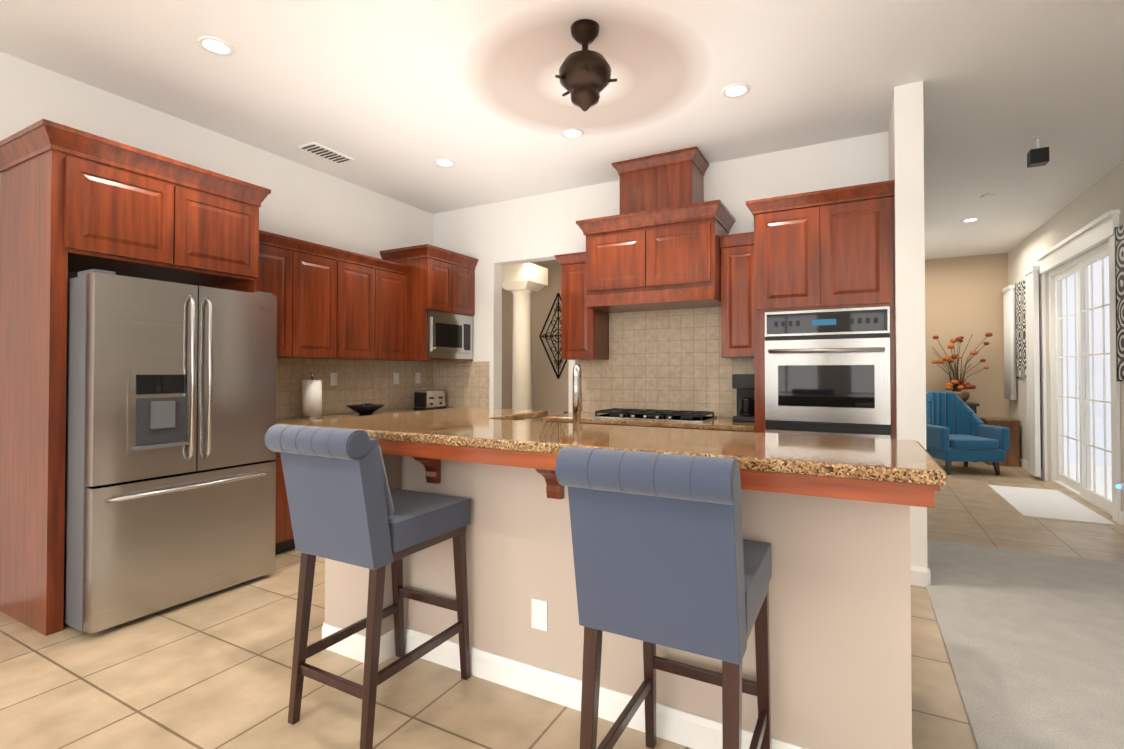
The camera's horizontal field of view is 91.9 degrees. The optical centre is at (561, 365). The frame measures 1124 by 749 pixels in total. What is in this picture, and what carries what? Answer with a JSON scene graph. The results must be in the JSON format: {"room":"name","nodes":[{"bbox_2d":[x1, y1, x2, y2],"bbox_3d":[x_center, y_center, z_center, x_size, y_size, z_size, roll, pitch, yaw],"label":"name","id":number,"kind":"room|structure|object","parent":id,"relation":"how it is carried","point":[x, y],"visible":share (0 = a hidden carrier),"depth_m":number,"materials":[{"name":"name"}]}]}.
{"room":"kitchen","nodes":[
{"label":"kitchen","id":0,"kind":"room"},
{"bbox_2d":[0,52,431,418],"bbox_3d":[-3.490,-0.212,2.405,0.150,3.050,8.650,0,-1,29],"label":"wall","id":1,"kind":"structure","parent":0,"point":[305,203],"depth_m":4.14,"materials":[{"name":"white paint"}]},
{"bbox_2d":[258,230,301,357],"bbox_3d":[-2.310,-0.508,4.070,0.334,0.887,0.534,0,-1,29],"label":"upper cabinet","id":2,"kind":"object","parent":1,"relation":"attached to","point":[280,259],"depth_m":4.12,"materials":[{"name":"brown wood"}]},
{"bbox_2d":[300,242,345,359],"bbox_3d":[-2.114,-0.503,4.431,0.334,0.887,0.523,0,-1,29],"label":"upper cabinet","id":3,"kind":"object","parent":1,"relation":"attached to","point":[336,303],"depth_m":4.41,"materials":[{"name":"brown wood"}]},
{"bbox_2d":[346,254,381,360],"bbox_3d":[-1.921,-0.498,4.787,0.334,0.887,0.523,0,-1,29],"label":"upper cabinet","id":4,"kind":"object","parent":1,"relation":"attached to","point":[363,274],"depth_m":4.77,"materials":[{"name":"brown wood"}]},
{"bbox_2d":[276,358,489,418],"bbox_3d":[-1.670,0.191,4.786,0.769,0.488,2.419,0,-1,29],"label":"tile backsplash","id":5,"kind":"structure","parent":1,"relation":"attached to","point":[464,384],"depth_m":5.32,"materials":[{"name":"beige tile"}]},
{"bbox_2d":[330,373,336,385],"bbox_3d":[-2.045,0.123,4.877,0.007,0.115,0.070,0,-1,29],"label":"outlet","id":6,"kind":"object","parent":5,"relation":"attached to","point":[333,379],"depth_m":4.87,"materials":[{"name":"white plastic"}]},
{"bbox_2d":[393,373,398,383],"bbox_3d":[-1.687,0.132,5.536,0.007,0.115,0.070,0,-1,29],"label":"outlet","id":7,"kind":"object","parent":5,"relation":"attached to","point":[395,375],"depth_m":5.53,"materials":[{"name":"white plastic"}]},
{"bbox_2d":[415,373,419,383],"bbox_3d":[-1.539,0.136,5.808,0.007,0.115,0.070,0,-1,29],"label":"outlet","id":8,"kind":"object","parent":5,"relation":"attached to","point":[417,375],"depth_m":5.80,"materials":[{"name":"white plastic"}]},
{"bbox_2d":[382,262,409,360],"bbox_3d":[-1.742,-0.494,5.116,0.334,0.887,0.462,0,-1,29],"label":"upper cabinet","id":9,"kind":"object","parent":1,"relation":"attached to","point":[394,278],"depth_m":5.09,"materials":[{"name":"brown wood"}]},
{"bbox_2d":[380,244,477,361],"bbox_3d":[-1.343,-0.585,5.552,0.622,1.080,0.776,0,-1,29],"label":"upper cabinet","id":10,"kind":"object","parent":1,"relation":"attached to","point":[440,298],"visible":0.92,"depth_m":5.28,"materials":[{"name":"brown wood"}]},
{"bbox_2d":[427,310,472,358],"bbox_3d":[-1.312,-0.292,5.559,0.545,0.450,0.680,0,-1,29],"label":"microwave","id":11,"kind":"object","parent":10,"relation":"in","point":[449,332],"depth_m":5.40,"materials":[{"name":"silver metal"}]},
{"bbox_2d":[0,458,1123,748],"bbox_3d":[-0.694,1.395,4.024,9.400,0.120,14.300,0,-1,29],"label":"floor","id":12,"kind":"structure","parent":0,"point":[210,670],"depth_m":2.25,"materials":[{"name":"tile"}]},
{"bbox_2d":[0,119,270,635],"bbox_3d":[-2.527,0.074,3.270,0.710,2.500,1.155,0,-1,29],"label":"tall cabinet","id":13,"kind":"object","parent":12,"relation":"on","point":[74,200],"visible":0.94,"depth_m":2.83,"materials":[{"name":"brown wood"}]},
{"bbox_2d":[63,269,276,633],"bbox_3d":[-2.390,0.431,3.216,0.940,1.784,0.941,0,-1,29],"label":"refrigerator","id":14,"kind":"object","parent":12,"relation":"on","point":[170,484],"visible":0.94,"depth_m":2.87,"materials":[{"name":"silver metal"}]},
{"bbox_2d":[269,452,294,554],"bbox_3d":[-2.188,0.900,3.973,0.624,0.868,0.513,0,-1,29],"label":"base cabinet","id":15,"kind":"object","parent":12,"relation":"on","point":[284,539],"visible":0.04,"depth_m":3.76,"materials":[{"name":"brown wood"}]},
{"bbox_2d":[276,407,458,423],"bbox_3d":[-1.725,0.456,4.811,0.643,0.038,2.418,0,-1,29],"label":"countertop","id":16,"kind":"structure","parent":15,"relation":"on","point":[298,419],"depth_m":4.73,"materials":[{"name":"stone"}]},
{"bbox_2d":[300,373,323,417],"bbox_3d":[-2.069,0.247,4.502,0.180,0.369,0.180,0,-1,29],"label":"paper towel","id":17,"kind":"object","parent":16,"relation":"on","point":[311,398],"visible":1,"depth_m":4.44,"materials":[{"name":"white paper"}]},
{"bbox_2d":[347,403,384,413],"bbox_3d":[-1.761,0.387,4.879,0.330,0.100,0.330,0,-1,29],"label":"decorative bowl","id":18,"kind":"object","parent":16,"relation":"on","point":[368,408],"visible":1,"depth_m":4.80,"materials":[{"name":"black ceramic"}]},
{"bbox_2d":[414,390,445,408],"bbox_3d":[-1.379,0.354,5.696,0.193,0.187,0.296,0,-1,29],"label":"toaster","id":19,"kind":"object","parent":16,"relation":"on","point":[428,399],"visible":1,"depth_m":5.60,"materials":[{"name":"silver metal"}]},
{"bbox_2d":[265,424,470,748],"bbox_3d":[-0.716,0.761,2.105,0.425,1.096,0.651,0,-1,29],"label":"bar stool","id":20,"kind":"object","parent":12,"relation":"on","point":[346,505],"visible":1,"depth_m":1.92,"materials":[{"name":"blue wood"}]},
{"bbox_2d":[502,263,547,420],"bbox_3d":[-0.700,-0.157,6.547,0.480,3.049,1.288,0,-1,29],"label":"column","id":21,"kind":"structure","parent":12,"relation":"on","point":[521,282],"depth_m":6.79,"materials":[{"name":"beige stone"}]},
{"bbox_2d":[546,421,591,423],"bbox_3d":[0.204,0.910,4.778,0.464,0.868,0.624,0,-1,29],"label":"base cabinet","id":22,"kind":"object","parent":12,"relation":"on","point":[546,421],"depth_m":4.54,"materials":[{"name":"brown wood"}]},
{"bbox_2d":[599,424,649,426],"bbox_3d":[0.559,0.908,4.586,0.598,0.868,0.624,0,-1,29],"label":"base cabinet","id":23,"kind":"object","parent":12,"relation":"on","point":[599,424],"depth_m":4.30,"materials":[{"name":"brown wood"}]},
{"bbox_2d":[541,412,754,430],"bbox_3d":[0.732,0.452,4.486,1.727,0.038,0.645,0,-1,29],"label":"countertop","id":24,"kind":"structure","parent":23,"relation":"on","point":[719,423],"depth_m":4.16,"materials":[{"name":"stone"}]},
{"bbox_2d":[592,408,716,422],"bbox_3d":[0.756,0.404,4.465,0.910,0.055,0.464,0,-1,29],"label":"cooktop","id":25,"kind":"object","parent":24,"relation":"in","point":[662,415],"visible":1,"depth_m":4.36,"materials":[{"name":"metal"}]},
{"bbox_2d":[732,374,754,421],"bbox_3d":[1.454,0.248,4.232,0.200,0.360,0.270,0,-1,29],"label":"coffee maker","id":26,"kind":"object","parent":24,"relation":"on","point":[743,385],"visible":0.73,"depth_m":4.14,"materials":[{"name":"black plastic"}]},
{"bbox_2d":[555,446,771,748],"bbox_3d":[0.322,0.753,1.511,0.425,1.096,0.651,0,-1,29],"label":"bar stool","id":27,"kind":"object","parent":12,"relation":"on","point":[665,553],"visible":1,"depth_m":1.30,"materials":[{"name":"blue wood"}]},
{"bbox_2d":[650,426,713,429],"bbox_3d":[0.972,0.905,4.362,0.598,0.868,0.624,0,-1,29],"label":"base cabinet","id":28,"kind":"object","parent":12,"relation":"on","point":[659,427],"depth_m":4.07,"materials":[{"name":"brown wood"}]},
{"bbox_2d":[719,430,754,431],"bbox_3d":[1.309,0.902,4.178,0.426,0.868,0.624,0,-1,29],"label":"base cabinet","id":29,"kind":"object","parent":12,"relation":"on","point":[719,430],"depth_m":3.88,"materials":[{"name":"brown wood"}]},
{"bbox_2d":[746,180,895,438],"bbox_3d":[1.829,0.095,3.856,0.887,2.474,0.713,0,-1,29],"label":"tall cabinet","id":30,"kind":"object","parent":12,"relation":"on","point":[824,311],"visible":0.73,"depth_m":3.57,"materials":[{"name":"brown wood"}]},
{"bbox_2d":[765,306,890,438],"bbox_3d":[1.860,0.382,3.818,0.741,1.494,0.683,0,-1,29],"label":"oven","id":31,"kind":"object","parent":30,"relation":"in","point":[828,368],"depth_m":3.56,"materials":[{"name":"silver metal"}]},
{"bbox_2d":[926,392,1009,474],"bbox_3d":[5.166,0.865,7.120,0.824,1.020,0.764,0,-1,4],"label":"armchair","id":32,"kind":"object","parent":12,"relation":"on","point":[958,429],"visible":0.9,"depth_m":6.95,"materials":[{"name":"blue fabric"}]},
{"bbox_2d":[965,402,978,413],"bbox_3d":[5.593,0.970,8.209,1.060,0.840,0.546,0,-1,29],"label":"console desk","id":33,"kind":"object","parent":12,"relation":"on","point":[972,405],"visible":0.19,"depth_m":7.77,"materials":[{"name":"brown wood"}]},
{"bbox_2d":[931,333,992,401],"bbox_3d":[5.915,0.034,8.043,0.751,1.025,0.320,0,-1,29],"label":"flower arrangement","id":34,"kind":"object","parent":33,"relation":"on","point":[957,385],"visible":1,"depth_m":8.04,"materials":[{"name":"orange plant"}]},
{"bbox_2d":[980,417,1019,466],"bbox_3d":[6.139,1.067,7.635,0.374,0.630,0.440,0,-1,29],"label":"base cabinet","id":35,"kind":"object","parent":12,"relation":"on","point":[1013,453],"visible":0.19,"depth_m":7.41,"materials":[{"name":"brown wood"}]},
{"bbox_2d":[926,539,1123,748],"bbox_3d":[1.309,1.274,-0.010,1.590,0.014,8.680,0,-1,29],"label":"carpet floor","id":36,"kind":"structure","parent":12,"relation":"on","point":[1033,643],"depth_m":2.55,"materials":[{"name":"beige carpet"}]},
{"bbox_2d":[988,485,1115,525],"bbox_3d":[4.726,1.346,5.349,0.600,0.012,1.500,0,-1,29],"label":"rug","id":37,"kind":"object","parent":12,"relation":"on","point":[1042,503],"visible":1,"depth_m":5.19,"materials":[{"name":"white fabric"}]},
{"bbox_3d":[0.209,0.881,2.536,2.024,0.868,0.632,0,-1,29],"label":"base cabinet","id":38,"kind":"object","parent":12,"relation":"on","visible":0},
{"bbox_3d":[0.210,0.426,2.545,2.024,0.038,0.638,0,-1,29],"label":"countertop","id":39,"kind":"structure","parent":38,"relation":"on","visible":0},
{"bbox_2d":[573,364,581,423],"bbox_3d":[0.097,0.199,2.614,0.170,0.415,0.204,0,-1,29],"label":"faucet","id":40,"kind":"object","parent":39,"relation":"on","point":[577,391],"visible":0.62,"depth_m":2.53,"materials":[{"name":"silver metal"}]},
{"bbox_2d":[0,0,1123,259],"bbox_3d":[-0.694,-1.775,4.066,9.400,0.120,14.300,0,-1,29],"label":"ceiling","id":41,"kind":"structure","parent":0,"point":[386,96],"depth_m":3.32,"materials":[{"name":"white paint"}]},
{"bbox_2d":[197,36,233,55],"bbox_3d":[-1.873,-1.726,2.941,0.169,0.006,0.169,0,-1,4],"label":"recessed light","id":42,"kind":"object","parent":41,"relation":"in","point":[215,45],"depth_m":2.93,"materials":[{"name":"white"}]},
{"bbox_2d":[298,142,353,163],"bbox_3d":[-1.891,-1.703,4.374,0.180,0.016,0.380,0,-1,29],"label":"ceiling vent","id":43,"kind":"object","parent":41,"relation":"in","point":[315,148],"visible":0.98,"depth_m":4.35,"materials":[{"name":"white metal"}]},
{"bbox_2d":[435,158,454,166],"bbox_3d":[-0.985,-1.705,4.576,0.169,0.006,0.169,0,-1,22],"label":"recessed light","id":44,"kind":"object","parent":41,"relation":"in","point":[443,162],"depth_m":4.57,"materials":[{"name":"white"}]},
{"bbox_2d":[561,128,583,138],"bbox_3d":[0.074,-1.712,4.012,0.169,0.006,0.169,0,-1,22],"label":"recessed light","id":45,"kind":"object","parent":41,"relation":"in","point":[577,133],"depth_m":4.01,"materials":[{"name":"white"}]},
{"bbox_2d":[462,0,711,135],"bbox_3d":[0.118,-1.517,2.791,1.260,0.430,1.260,0,-1,29],"label":"ceiling fan","id":46,"kind":"object","parent":41,"relation":"hanging from","point":[584,76],"visible":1,"depth_m":2.72,"materials":[{"name":"brown metal"}]},
{"bbox_2d":[722,83,749,97],"bbox_3d":[1.087,-1.720,3.405,0.169,0.006,0.169,0,-1,22],"label":"recessed light","id":47,"kind":"object","parent":41,"relation":"in","point":[735,90],"depth_m":3.40,"materials":[{"name":"white"}]},
{"bbox_2d":[961,218,979,221],"bbox_3d":[4.729,-1.682,6.297,0.169,0.006,0.169,0,-1,22],"label":"recessed light","id":48,"kind":"object","parent":41,"relation":"in","point":[970,219],"depth_m":6.30,"materials":[{"name":"white"}]},
{"bbox_2d":[981,193,995,199],"bbox_3d":[4.252,-1.682,5.418,0.118,0.030,0.120,0,-1,29],"label":"smoke detector","id":49,"kind":"object","parent":41,"relation":"attached to","point":[988,196],"visible":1,"depth_m":5.40,"materials":[{"name":"white plastic"}]},
{"bbox_2d":[1027,135,1049,167],"bbox_3d":[3.571,-1.610,4.080,0.110,0.210,0.100,0,-1,29],"label":"speaker","id":50,"kind":"object","parent":41,"relation":"attached to","point":[1038,156],"visible":1,"depth_m":4.05},
{"bbox_2d":[325,454,911,748],"bbox_3d":[0.171,0.805,2.469,2.330,1.018,1.080,0,-1,29],"label":"wall","id":51,"kind":"structure","parent":0,"point":[839,589],"depth_m":1.78,"materials":[{"name":"beige paint"}]},
{"bbox_2d":[322,622,385,663],"bbox_3d":[-0.956,1.259,2.452,0.331,0.110,0.015,0,-1,29],"label":"baseboard","id":52,"kind":"structure","parent":51,"relation":"attached to","point":[353,647],"depth_m":2.43,"materials":[{"name":"white wood"}]},
{"bbox_2d":[413,457,440,483],"bbox_3d":[-0.597,0.435,2.369,0.062,0.172,0.136,0,-1,29],"label":"corbel","id":53,"kind":"object","parent":51,"relation":"attached to","point":[432,466],"depth_m":2.39,"materials":[{"name":"brown wood"}]},
{"bbox_2d":[532,598,546,630],"bbox_3d":[-0.090,0.991,2.160,0.070,0.115,0.008,0,-1,29],"label":"outlet","id":54,"kind":"object","parent":51,"relation":"attached to","point":[539,614],"visible":1,"depth_m":2.16,"materials":[{"name":"white plastic"}]},
{"bbox_2d":[535,469,563,498],"bbox_3d":[-0.052,0.431,2.073,0.062,0.172,0.136,0,-1,29],"label":"corbel","id":55,"kind":"object","parent":51,"relation":"attached to","point":[554,489],"depth_m":2.10,"materials":[{"name":"brown wood"}]},
{"bbox_2d":[390,627,808,748],"bbox_3d":[0.133,1.253,2.031,2.016,0.110,0.016,0,-1,29],"label":"baseboard","id":56,"kind":"structure","parent":51,"relation":"attached to","point":[685,728],"depth_m":2.08,"materials":[{"name":"white wood"}]},
{"bbox_2d":[275,407,946,485],"bbox_3d":[0.112,0.276,2.403,2.457,0.036,1.305,0,-1,29],"label":"countertop","id":57,"kind":"structure","parent":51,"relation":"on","point":[899,461],"depth_m":1.81,"materials":[{"name":"brown stone"}]},
{"bbox_2d":[378,440,939,507],"bbox_3d":[0.110,0.321,2.398,2.433,0.054,1.275,0,-1,29],"label":"apron","id":58,"kind":"object","parent":51,"relation":"attached to","point":[918,495],"visible":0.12,"depth_m":1.43,"materials":[{"name":"brown wood"}]},
{"bbox_2d":[911,209,1123,586],"bbox_3d":[0.581,-0.004,3.350,6.100,2.660,13.900,0,-1,29],"label":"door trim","id":59,"kind":"structure","parent":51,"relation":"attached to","point":[1097,231],"depth_m":4.75,"materials":[{"name":"white wood"}]},
{"bbox_2d":[432,132,883,421],"bbox_3d":[0.511,-0.177,5.069,4.320,3.050,0.150,0,-1,29],"label":"wall","id":60,"kind":"structure","parent":0,"point":[534,229],"depth_m":5.46,"materials":[{"name":"white paint"}]},
{"bbox_2d":[539,293,566,378],"bbox_3d":[-0.058,-0.458,8.403,0.679,1.329,0.024,0,-1,29],"label":"wall art","id":61,"kind":"object","parent":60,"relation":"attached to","point":[558,329],"visible":0.69,"depth_m":8.42,"materials":[{"name":"black metal"}]},
{"bbox_2d":[554,252,608,359],"bbox_3d":[0.184,-0.521,4.952,0.371,0.935,0.372,0,-1,29],"label":"upper cabinet","id":62,"kind":"object","parent":60,"relation":"attached to","point":[584,333],"visible":0.75,"depth_m":4.82,"materials":[{"name":"brown wood"}]},
{"bbox_2d":[576,146,734,312],"bbox_3d":[0.774,-1.096,4.522,1.186,1.215,0.577,0,-1,29],"label":"range hood","id":63,"kind":"object","parent":60,"relation":"attached to","point":[654,245],"visible":0.98,"depth_m":4.35,"materials":[{"name":"brown wood"}]},
{"bbox_2d":[575,307,754,417],"bbox_3d":[0.885,-0.085,4.774,1.727,1.040,0.008,0,-1,29],"label":"tile backsplash","id":64,"kind":"structure","parent":60,"relation":"attached to","point":[673,359],"depth_m":4.76,"materials":[{"name":"beige tile"}]},
{"bbox_2d":[719,232,753,357],"bbox_3d":[1.428,-0.530,4.276,0.292,0.935,0.372,0,-1,29],"label":"upper cabinet","id":65,"kind":"object","parent":60,"relation":"attached to","point":[737,295],"visible":0.75,"depth_m":4.15,"materials":[{"name":"brown wood"}]},
{"bbox_2d":[884,81,931,567],"bbox_3d":[2.939,-0.180,4.814,0.150,3.050,3.420,0,-1,29],"label":"wall","id":66,"kind":"structure","parent":0,"point":[904,140],"depth_m":3.32,"materials":[{"name":"white paint"}]},
{"bbox_2d":[928,253,1007,417],"bbox_3d":[5.915,-0.132,8.449,1.590,3.050,0.150,0,-1,29],"label":"wall","id":67,"kind":"structure","parent":0,"point":[946,300],"depth_m":8.21,"materials":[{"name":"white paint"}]},
{"bbox_2d":[1008,160,1123,511],"bbox_3d":[3.327,-0.219,1.861,0.150,3.050,14.200,0,-1,29],"label":"wall","id":68,"kind":"structure","parent":0,"point":[1107,194],"depth_m":6.34,"materials":[{"name":"white paint"}]},
{"bbox_2d":[1002,285,1016,399],"bbox_3d":[6.382,-0.316,7.749,0.091,1.600,0.440,0,-1,29],"label":"curtain","id":69,"kind":"object","parent":68,"relation":"hanging from","point":[1010,378],"visible":1,"depth_m":7.61,"materials":[{"name":"white fabric"}]},
{"bbox_2d":[1015,279,1025,377],"bbox_3d":[6.111,-0.484,7.187,0.032,1.304,0.754,0,-1,29],"label":"wall art panel","id":70,"kind":"object","parent":68,"relation":"attached to","point":[1020,312],"depth_m":7.30,"materials":[{"name":"black plastic"}]},
{"bbox_2d":[1023,265,1040,476],"bbox_3d":[5.760,0.069,6.659,0.064,2.520,0.400,0,-1,29],"label":"blind stack","id":71,"kind":"object","parent":68,"relation":"hanging from","point":[1031,274],"visible":1,"depth_m":6.56,"materials":[{"name":"white plastic"}]},
{"bbox_2d":[1049,241,1111,515],"bbox_3d":[5.318,0.125,5.544,0.090,2.460,1.920,0,-1,29],"label":"glass door","id":72,"kind":"structure","parent":68,"relation":"attached to","point":[1081,489],"depth_m":5.54,"materials":[{"name":"white"}]},
{"bbox_2d":[1115,224,1123,380],"bbox_3d":[4.553,-0.522,4.318,0.032,1.304,0.644,0,-1,29],"label":"wall art panel","id":73,"kind":"object","parent":68,"relation":"attached to","point":[1119,231],"depth_m":4.54,"materials":[{"name":"black plastic"}]},
{"bbox_2d":[1116,483,1123,489],"bbox_3d":[4.641,0.984,4.506,0.080,0.115,0.070,0,-1,29],"label":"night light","id":74,"kind":"object","parent":68,"relation":"attached to","point":[1120,486],"visible":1,"depth_m":4.50,"materials":[{"name":"white plastic"}]},
{"label":"outside","id":75,"kind":"structure","parent":0,"visible":0},
{"bbox_2d":[1064,463,1111,499],"bbox_3d":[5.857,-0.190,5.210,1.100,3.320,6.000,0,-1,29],"label":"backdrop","id":76,"kind":"structure","parent":75,"point":[1098,485],"depth_m":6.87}
]}

